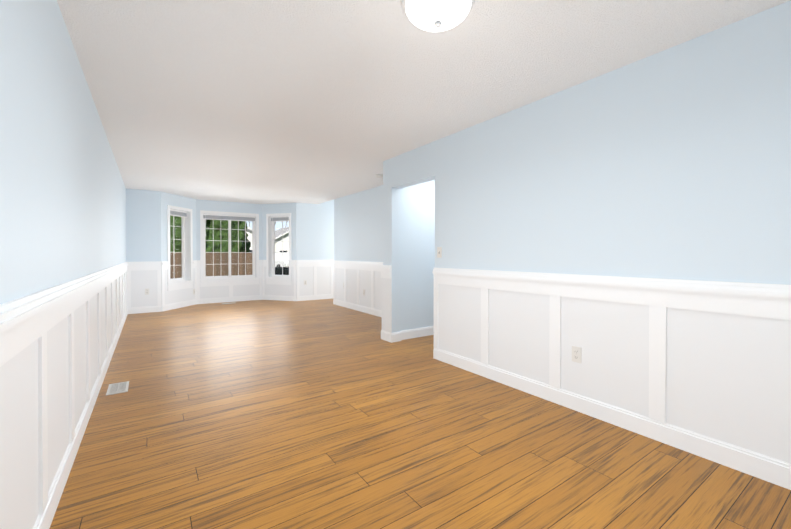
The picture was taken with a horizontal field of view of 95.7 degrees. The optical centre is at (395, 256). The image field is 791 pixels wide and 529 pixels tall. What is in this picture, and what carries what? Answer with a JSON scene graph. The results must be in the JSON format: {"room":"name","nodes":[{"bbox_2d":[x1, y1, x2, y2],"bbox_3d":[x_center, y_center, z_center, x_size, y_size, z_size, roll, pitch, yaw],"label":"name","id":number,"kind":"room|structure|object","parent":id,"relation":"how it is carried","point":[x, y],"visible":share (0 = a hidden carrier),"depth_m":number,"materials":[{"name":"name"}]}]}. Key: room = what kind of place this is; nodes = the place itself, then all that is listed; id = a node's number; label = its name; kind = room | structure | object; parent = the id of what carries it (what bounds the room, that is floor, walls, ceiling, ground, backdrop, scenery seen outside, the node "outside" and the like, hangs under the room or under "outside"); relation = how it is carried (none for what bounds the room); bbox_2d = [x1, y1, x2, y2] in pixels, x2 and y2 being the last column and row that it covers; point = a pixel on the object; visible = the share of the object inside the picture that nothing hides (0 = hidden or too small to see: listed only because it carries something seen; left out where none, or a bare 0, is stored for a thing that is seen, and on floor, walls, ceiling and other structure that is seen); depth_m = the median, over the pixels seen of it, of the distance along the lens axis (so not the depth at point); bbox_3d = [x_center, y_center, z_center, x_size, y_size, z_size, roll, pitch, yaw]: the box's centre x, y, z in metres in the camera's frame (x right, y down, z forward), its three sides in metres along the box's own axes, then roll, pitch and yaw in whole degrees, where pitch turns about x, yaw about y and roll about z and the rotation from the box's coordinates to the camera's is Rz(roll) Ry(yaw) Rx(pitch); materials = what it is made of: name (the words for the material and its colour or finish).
{"room":"empty living room","nodes":[
{"label":"empty living room","id":0,"kind":"room"},
{"bbox_2d":[0,0,125,303],"bbox_3d":[-2.557,-0.167,2.934,0.140,2.640,9.930,0,1,-34],"label":"wall","id":1,"kind":"structure","parent":0,"point":[62,203],"depth_m":1.64,"materials":[{"name":"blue paint"}]},
{"bbox_2d":[0,262,127,528],"bbox_3d":[-2.485,0.643,2.989,0.034,1.020,9.650,0,1,-34],"label":"wainscoting","id":2,"kind":"structure","parent":1,"relation":"attached to","point":[58,343],"depth_m":1.58,"materials":[{"name":"white wood"}]},
{"bbox_2d":[126,189,160,261],"bbox_3d":[-5.033,-0.199,7.171,0.570,2.640,0.140,0,1,-34],"label":"wall","id":3,"kind":"structure","parent":0,"point":[143,225],"depth_m":7.10,"materials":[{"name":"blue paint"}]},
{"bbox_2d":[127,261,161,313],"bbox_3d":[-4.983,0.611,7.106,0.570,1.020,0.034,0,1,-34],"label":"trim","id":4,"kind":"structure","parent":3,"relation":"attached to","point":[142,277],"depth_m":7.11,"materials":[{"name":"white wood"}]},
{"bbox_2d":[161,191,195,260],"bbox_3d":[-4.785,-0.204,7.858,0.190,2.640,1.153,0,0,7],"label":"wall","id":5,"kind":"structure","parent":0,"point":[176,200],"depth_m":7.53,"materials":[{"name":"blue paint"}]},
{"bbox_2d":[161,260,196,311],"bbox_3d":[-4.679,0.606,7.807,0.034,1.020,1.063,0,0,7],"label":"trim","id":6,"kind":"structure","parent":5,"relation":"attached to","point":[177,296],"depth_m":7.69,"materials":[{"name":"white wood"}]},
{"bbox_2d":[167,205,193,285],"bbox_3d":[-4.761,-0.229,7.815,0.197,1.686,0.777,0,0,7],"label":"bay window","id":7,"kind":"structure","parent":5,"relation":"in","point":[185,215],"depth_m":8.10,"materials":[{"name":"white wood"}]},
{"bbox_2d":[196,199,261,282],"bbox_3d":[-4.077,-0.212,8.827,1.660,2.640,0.190,0,1,-34],"label":"wall","id":8,"kind":"structure","parent":0,"point":[220,206],"depth_m":8.68,"materials":[{"name":"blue paint"}]},
{"bbox_2d":[197,260,261,303],"bbox_3d":[-4.013,0.599,8.741,1.480,1.020,0.034,0,1,-34],"label":"trim","id":9,"kind":"structure","parent":8,"relation":"attached to","point":[220,292],"depth_m":8.72,"materials":[{"name":"white wood"}]},
{"bbox_2d":[200,210,259,282],"bbox_3d":[-4.061,-0.236,8.803,1.344,1.686,0.197,0,1,-34],"label":"bay window","id":10,"kind":"structure","parent":8,"relation":"in","point":[230,217],"depth_m":8.85,"materials":[{"name":"white wood"}]},
{"bbox_2d":[262,203,296,259],"bbox_3d":[-2.945,-0.214,9.117,1.102,2.640,0.190,0,0,18],"label":"wall","id":11,"kind":"structure","parent":0,"point":[279,208],"depth_m":8.99,"materials":[{"name":"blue paint"}]},
{"bbox_2d":[266,213,291,280],"bbox_3d":[-2.911,-0.239,9.076,0.756,1.686,0.197,0,0,18],"label":"bay window","id":12,"kind":"structure","parent":11,"relation":"in","point":[271,219],"depth_m":9.11,"materials":[{"name":"white wood"}]},
{"bbox_2d":[262,260,296,300],"bbox_3d":[-2.936,0.597,9.003,1.012,1.020,0.034,0,0,18],"label":"trim","id":13,"kind":"structure","parent":11,"relation":"attached to","point":[279,290],"depth_m":9.00,"materials":[{"name":"white wood"}]},
{"bbox_2d":[296,200,333,259],"bbox_3d":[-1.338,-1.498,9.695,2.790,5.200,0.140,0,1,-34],"label":"wall","id":14,"kind":"structure","parent":0,"point":[314,231],"depth_m":9.13,"materials":[{"name":"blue paint"}]},
{"bbox_2d":[297,260,333,300],"bbox_3d":[-1.347,0.593,9.600,2.650,1.020,0.034,0,1,-34],"label":"trim","id":15,"kind":"structure","parent":14,"relation":"attached to","point":[318,275],"depth_m":9.12,"materials":[{"name":"white wood"}]},
{"bbox_2d":[334,185,382,261],"bbox_3d":[-0.379,-0.197,6.919,0.120,2.640,3.540,0,1,-34],"label":"wall","id":16,"kind":"structure","parent":0,"point":[358,226],"depth_m":7.33,"materials":[{"name":"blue paint"}]},
{"bbox_2d":[333,260,382,316],"bbox_3d":[-0.443,0.613,6.882,0.034,1.020,3.540,0,1,-34],"label":"trim","id":17,"kind":"structure","parent":16,"relation":"attached to","point":[356,278],"depth_m":7.33,"materials":[{"name":"white wood"}]},
{"bbox_2d":[400,180,434,330],"bbox_3d":[0.303,-0.184,5.138,0.750,2.640,0.170,0,1,-34],"label":"wall","id":18,"kind":"structure","parent":0,"point":[417,202],"depth_m":5.04,"materials":[{"name":"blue paint"}]},
{"bbox_2d":[391,326,433,342],"bbox_3d":[0.843,1.072,5.379,2.218,0.125,0.059,0,1,-34],"label":"baseboard","id":19,"kind":"structure","parent":18,"relation":"attached to","point":[417,332],"depth_m":4.97,"materials":[{"name":"white wood"}]},
{"bbox_2d":[49,298,790,528],"bbox_3d":[-0.105,1.197,5.080,6.920,0.120,11.000,0,1,-34],"label":"floor","id":20,"kind":"structure","parent":0,"point":[307,414],"depth_m":2.16,"materials":[{"name":"brown wood"}]},
{"bbox_2d":[106,381,128,394],"bbox_3d":[-2.422,1.149,3.127,0.145,0.006,0.290,0,1,-34],"label":"floor vent","id":21,"kind":"object","parent":20,"relation":"in","point":[117,388],"visible":0.98,"depth_m":3.11,"materials":[{"name":"silver metal"}]},
{"bbox_2d":[57,0,789,203],"bbox_3d":[-0.641,-1.400,4.693,5.420,0.200,10.800,0,1,-34],"label":"ceiling","id":22,"kind":"structure","parent":0,"point":[280,101],"depth_m":2.51,"materials":[{"name":"white paint"}]},
{"bbox_2d":[402,0,474,31],"bbox_3d":[0.210,-1.205,1.774,0.356,0.146,0.356,0,1,-34],"label":"ceiling light","id":23,"kind":"object","parent":22,"relation":"attached to","point":[434,15],"visible":1,"depth_m":1.74,"materials":[{"name":"white glass"}]},
{"bbox_2d":[383,0,790,332],"bbox_3d":[1.333,-0.166,2.849,0.140,2.640,5.110,0,1,-34],"label":"wall","id":24,"kind":"structure","parent":0,"point":[674,162],"depth_m":2.35,"materials":[{"name":"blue paint"}]},
{"bbox_2d":[380,265,391,341],"bbox_3d":[-0.134,0.629,4.841,0.034,1.020,0.244,0,1,-34],"label":"trim","id":25,"kind":"structure","parent":24,"relation":"attached to","point":[386,277],"depth_m":4.83,"materials":[{"name":"white wood"}]},
{"bbox_2d":[437,247,441,257],"bbox_3d":[0.480,-0.045,3.957,0.016,0.118,0.072,0,1,-34],"label":"light switch","id":26,"kind":"object","parent":24,"relation":"attached to","point":[439,252],"visible":1,"depth_m":3.95,"materials":[{"name":"white plastic"}]},
{"bbox_2d":[572,346,581,362],"bbox_3d":[1.356,0.735,2.683,0.009,0.118,0.072,0,1,-34],"label":"outlet","id":27,"kind":"object","parent":24,"relation":"attached to","point":[577,354],"visible":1,"depth_m":2.68,"materials":[{"name":"white plastic"}]},
{"bbox_2d":[432,268,790,489],"bbox_3d":[1.567,0.647,2.361,0.034,1.020,4.030,0,1,-34],"label":"wainscoting","id":28,"kind":"structure","parent":24,"relation":"attached to","point":[701,368],"depth_m":2.31,"materials":[{"name":"white wood"}]},
{"label":"outside","id":29,"kind":"structure","parent":0,"visible":0},
{"bbox_3d":[-19.699,1.473,46.485,100.000,0.200,80.950,0,1,-34],"label":"ground","id":30,"kind":"structure","parent":29,"visible":0},
{"bbox_2d":[170,215,181,251],"bbox_3d":[-8.230,-1.280,12.769,1.666,5.865,1.557,0,1,-34],"label":"tree","id":31,"kind":"object","parent":30,"relation":"on","point":[177,243],"depth_m":12.38,"materials":[{"name":"green plant"}]},
{"bbox_2d":[175,216,210,243],"bbox_3d":[-7.456,-1.695,13.291,1.623,6.700,1.613,0,1,-34],"label":"tree","id":32,"kind":"object","parent":30,"relation":"on","point":[207,224],"depth_m":13.03,"materials":[{"name":"green plant"}]},
{"bbox_2d":[170,253,251,278],"bbox_3d":[-8.723,0.746,10.509,9.410,1.800,0.108,0,1,-34],"label":"fence","id":33,"kind":"object","parent":30,"relation":"on","point":[176,259],"depth_m":12.30,"materials":[{"name":"brown wood"}]},
{"bbox_2d":[206,220,227,251],"bbox_3d":[-6.804,-1.762,13.570,1.427,6.832,1.548,0,1,-34],"label":"tree","id":34,"kind":"object","parent":30,"relation":"on","point":[218,226],"depth_m":13.14,"materials":[{"name":"green plant"}]},
{"bbox_2d":[219,221,250,251],"bbox_3d":[-6.380,-0.474,13.852,1.625,4.308,1.598,0,1,-34],"label":"tree","id":35,"kind":"object","parent":30,"relation":"on","point":[234,239],"depth_m":13.48,"materials":[{"name":"green plant"}]},
{"bbox_2d":[246,227,251,251],"bbox_3d":[-18.863,-1.050,41.534,5.300,4.920,8.730,0,1,-34],"label":"neighbor house","id":36,"kind":"structure","parent":30,"relation":"on","point":[249,233],"depth_m":38.79,"materials":[{"name":"white"}]},
{"bbox_2d":[275,227,288,251],"bbox_3d":[-14.764,-1.442,50.406,9.700,5.570,8.730,0,1,-34],"label":"house","id":37,"kind":"structure","parent":30,"relation":"on","point":[278,237],"depth_m":45.94,"materials":[{"name":"white"}]},
{"bbox_3d":[-5.728,1.517,26.116,100.000,0.020,30.350,0,1,-34],"label":"paving","id":38,"kind":"object","parent":30,"relation":"on","visible":0},
{"bbox_2d":[275,267,288,274],"bbox_3d":[-1.930,0.963,11.558,4.200,1.310,0.150,0,1,-34],"label":"rail","id":39,"kind":"object","parent":38,"relation":"on","point":[278,270],"depth_m":10.49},
{"bbox_2d":[275,253,288,266],"bbox_3d":[-11.326,0.533,34.620,5.580,1.800,1.900,0,1,44],"label":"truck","id":40,"kind":"object","parent":38,"relation":"on","point":[278,259],"depth_m":33.64,"materials":[{"name":"white paint"}]}
]}

